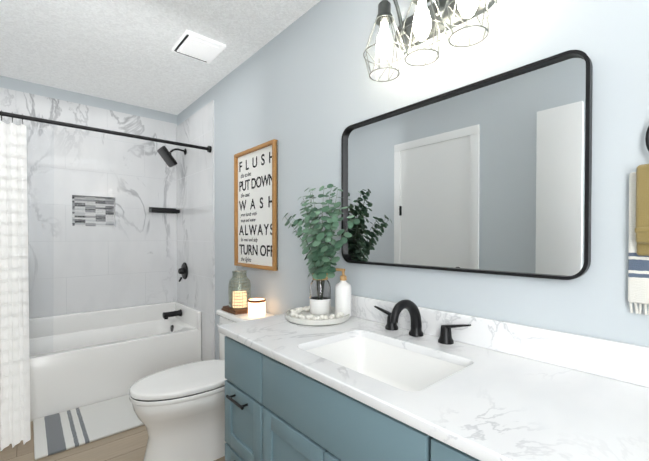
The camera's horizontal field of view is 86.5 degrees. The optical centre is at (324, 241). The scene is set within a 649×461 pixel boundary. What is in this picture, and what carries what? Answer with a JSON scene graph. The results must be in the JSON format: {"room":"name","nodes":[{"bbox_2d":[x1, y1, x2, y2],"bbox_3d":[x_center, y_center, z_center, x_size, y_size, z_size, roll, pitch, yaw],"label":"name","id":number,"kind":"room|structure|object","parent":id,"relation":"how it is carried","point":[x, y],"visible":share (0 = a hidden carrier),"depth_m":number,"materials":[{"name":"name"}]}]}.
{"room":"bathroom","nodes":[
{"label":"bathroom","id":0,"kind":"room"},
{"bbox_2d":[0,76,176,318],"bbox_3d":[-2.115,-0.047,3.037,1.760,2.450,0.110,-1,1,-41],"label":"wall","id":1,"kind":"structure","parent":0,"point":[109,239],"depth_m":3.05,"materials":[{"name":"stone"}]},
{"bbox_2d":[149,207,179,213],"bbox_3d":[-1.561,-0.304,3.364,0.256,0.053,0.115,-1,1,-41],"label":"shelf","id":2,"kind":"object","parent":1,"relation":"attached to","point":[162,210],"visible":1,"depth_m":3.33,"materials":[{"name":"black metal"}]},
{"bbox_2d":[0,421,224,460],"bbox_3d":[-0.685,1.229,1.407,1.760,0.060,4.450,-1,1,-41],"label":"floor","id":3,"kind":"structure","parent":0,"point":[129,445],"depth_m":1.96,"materials":[{"name":"brown wood"}]},
{"bbox_2d":[33,394,143,459],"bbox_3d":[-1.516,1.180,2.271,0.610,0.016,0.525,-1,1,-41],"label":"bath mat","id":4,"kind":"object","parent":3,"relation":"on","point":[63,431],"visible":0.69,"depth_m":2.19,"materials":[{"name":"white fabric"}]},
{"bbox_2d":[29,301,201,421],"bbox_3d":[-1.863,0.898,2.758,1.530,0.567,0.651,-1,1,-41],"label":"bathtub","id":5,"kind":"object","parent":3,"relation":"on","point":[88,358],"visible":0.81,"depth_m":2.73,"materials":[{"name":"white ceramic"}]},
{"bbox_2d":[162,309,181,318],"bbox_3d":[-1.436,0.688,3.252,0.161,0.072,0.068,-1,1,-41],"label":"tub spout","id":6,"kind":"object","parent":5,"relation":"attached to","point":[165,315],"visible":1,"depth_m":3.23,"materials":[{"name":"black metal"}]},
{"bbox_2d":[129,309,274,460],"bbox_3d":[-0.677,0.824,1.971,0.773,0.736,0.530,-1,1,-41],"label":"toilet","id":7,"kind":"object","parent":3,"relation":"on","point":[179,411],"visible":0.5,"depth_m":1.79,"materials":[{"name":"white ceramic"}]},
{"bbox_2d":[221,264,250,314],"bbox_3d":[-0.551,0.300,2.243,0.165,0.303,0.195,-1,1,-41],"label":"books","id":8,"kind":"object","parent":7,"relation":"on","point":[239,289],"visible":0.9,"depth_m":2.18,"materials":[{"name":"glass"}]},
{"bbox_2d":[228,264,250,308],"bbox_3d":[-0.551,0.287,2.240,0.142,0.277,0.142,-1,1,-41],"label":"jar","id":9,"kind":"object","parent":8,"relation":"on","point":[239,286],"depth_m":2.19,"materials":[{"name":"clear glass"}]},
{"bbox_2d":[248,298,265,316],"bbox_3d":[-0.413,0.403,2.105,0.109,0.100,0.109,-1,1,-41],"label":"candle jar","id":10,"kind":"object","parent":7,"relation":"on","point":[256,307],"visible":1,"depth_m":2.06,"materials":[{"name":"beige"}]},
{"bbox_2d":[218,330,485,460],"bbox_3d":[0.176,0.795,1.150,0.582,0.812,1.240,-1,1,-41],"label":"bathroom vanity","id":11,"kind":"object","parent":3,"relation":"on","point":[275,411],"depth_m":1.03,"materials":[{"name":"blue paint"}]},
{"bbox_2d":[218,314,648,460],"bbox_3d":[0.196,0.371,1.135,0.565,0.027,1.315,-1,1,-41],"label":"countertop","id":12,"kind":"structure","parent":11,"relation":"on","point":[496,406],"depth_m":0.80,"materials":[{"name":"white stone"}]},
{"bbox_2d":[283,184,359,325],"bbox_3d":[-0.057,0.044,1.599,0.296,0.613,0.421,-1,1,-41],"label":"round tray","id":13,"kind":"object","parent":12,"relation":"on","point":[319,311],"visible":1,"depth_m":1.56,"materials":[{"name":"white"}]},
{"bbox_2d":[335,268,350,315],"bbox_3d":[0.083,0.231,1.570,0.074,0.214,0.082,-1,1,-41],"label":"soap bottle","id":14,"kind":"object","parent":13,"relation":"on","point":[342,289],"depth_m":1.54,"materials":[{"name":"white plastic"}]},
{"bbox_2d":[306,334,461,389],"bbox_3d":[0.175,0.455,1.104,0.355,0.165,0.508,-1,1,-41],"label":"sink","id":15,"kind":"object","parent":12,"relation":"in","point":[409,367],"depth_m":1.26,"materials":[{"name":"white ceramic"}]},
{"bbox_2d":[374,299,473,345],"bbox_3d":[0.303,0.283,1.262,0.175,0.143,0.414,-1,1,-41],"label":"faucet","id":16,"kind":"object","parent":12,"relation":"on","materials":[{"name":"black metal"}]},
{"bbox_2d":[0,0,320,114],"bbox_3d":[-0.685,-1.281,1.375,1.760,0.060,4.450,-1,1,-41],"label":"ceiling","id":17,"kind":"structure","parent":0,"point":[118,51],"depth_m":2.18,"materials":[{"name":"white paint"}]},
{"bbox_2d":[172,30,225,63],"bbox_3d":[-0.816,-1.251,2.236,0.250,0.022,0.280,-1,1,-41],"label":"fan","id":18,"kind":"object","parent":17,"relation":"attached to","point":[193,45],"visible":0.98,"depth_m":2.21,"materials":[{"name":"white plastic"}]},
{"bbox_2d":[177,0,648,359],"bbox_3d":[-0.059,-0.033,1.935,0.100,2.450,4.450,-1,1,-41],"label":"wall","id":19,"kind":"structure","parent":0,"point":[304,90],"depth_m":1.35,"materials":[{"name":"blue paint"}]},
{"bbox_2d":[176,100,214,360],"bbox_3d":[-1.199,0.012,3.164,0.012,2.330,0.900,-1,1,-41],"label":"wall tile","id":20,"kind":"structure","parent":19,"relation":"attached to","point":[195,171],"depth_m":3.05,"materials":[{"name":"stone"}]},
{"bbox_2d":[157,146,186,166],"bbox_3d":[-1.411,-0.793,3.215,0.231,0.182,0.190,-1,1,-41],"label":"shower head","id":21,"kind":"object","parent":20,"relation":"attached to","point":[166,156],"visible":1,"depth_m":3.16},
{"bbox_2d":[178,262,187,281],"bbox_3d":[-1.369,0.295,3.305,0.062,0.185,0.164,-1,1,-41],"label":"shower valve","id":22,"kind":"object","parent":20,"relation":"attached to","point":[183,270],"visible":1,"depth_m":3.28,"materials":[{"name":"black metal"}]},
{"bbox_2d":[234,139,277,270],"bbox_3d":[-0.470,-0.223,2.304,0.030,0.800,0.530,-1,1,-41],"label":"sign frame","id":23,"kind":"object","parent":19,"relation":"attached to","point":[255,206],"visible":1,"depth_m":2.28,"materials":[{"name":"brown wood"}]},
{"bbox_2d":[363,0,496,81],"bbox_3d":[0.356,-0.802,1.207,0.214,0.340,0.490,-1,1,-41],"label":"sconce","id":24,"kind":"object","parent":19,"relation":"attached to","point":[424,23],"visible":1,"depth_m":1.23,"materials":[{"name":"silver metal"}]},
{"bbox_2d":[341,50,592,279],"bbox_3d":[0.406,-0.215,1.297,0.028,0.640,0.960,-1,1,-41],"label":"mirror","id":25,"kind":"object","parent":19,"relation":"attached to","point":[491,175],"visible":0.96,"depth_m":1.16,"materials":[{"name":"black"}]},
{"bbox_2d":[628,126,648,314],"bbox_3d":[0.841,-0.090,0.775,0.058,0.546,0.240,-1,1,-41],"label":"towel ring","id":26,"kind":"object","parent":19,"relation":"attached to","point":[638,268],"visible":1,"depth_m":0.85,"materials":[{"name":"black"}]},
{"bbox_2d":[351,294,648,385],"bbox_3d":[0.477,0.307,1.227,0.019,0.097,1.087,-1,1,-41],"label":"backsplash","id":27,"kind":"structure","parent":0,"relation":"attached to","point":[627,362],"depth_m":1.00,"materials":[{"name":"white stone"}]},
{"bbox_3d":[-1.312,-0.020,0.847,0.100,2.450,4.450,-1,1,-41],"label":"wall","id":28,"kind":"structure","parent":0,"visible":0},
{"bbox_3d":[-2.368,0.024,2.149,0.012,2.330,0.900,-1,1,-41],"label":"wall tile","id":29,"kind":"structure","parent":28,"relation":"attached to","visible":0},
{"bbox_2d":[0,110,211,152],"bbox_3d":[-1.521,-0.746,2.345,1.534,0.069,0.060,-1,1,-41],"label":"shower curtain rod","id":30,"kind":"object","parent":29,"relation":"attached to","point":[65,124],"visible":1,"depth_m":2.32,"materials":[{"name":"black metal"}]},
{"bbox_2d":[0,121,53,451],"bbox_3d":[-1.942,0.228,2.084,0.493,1.855,0.511,-1,1,-41],"label":"shower curtain","id":31,"kind":"object","parent":30,"relation":"hanging from","point":[15,429],"visible":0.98,"depth_m":2.01,"materials":[{"name":"fabric"}]}
]}

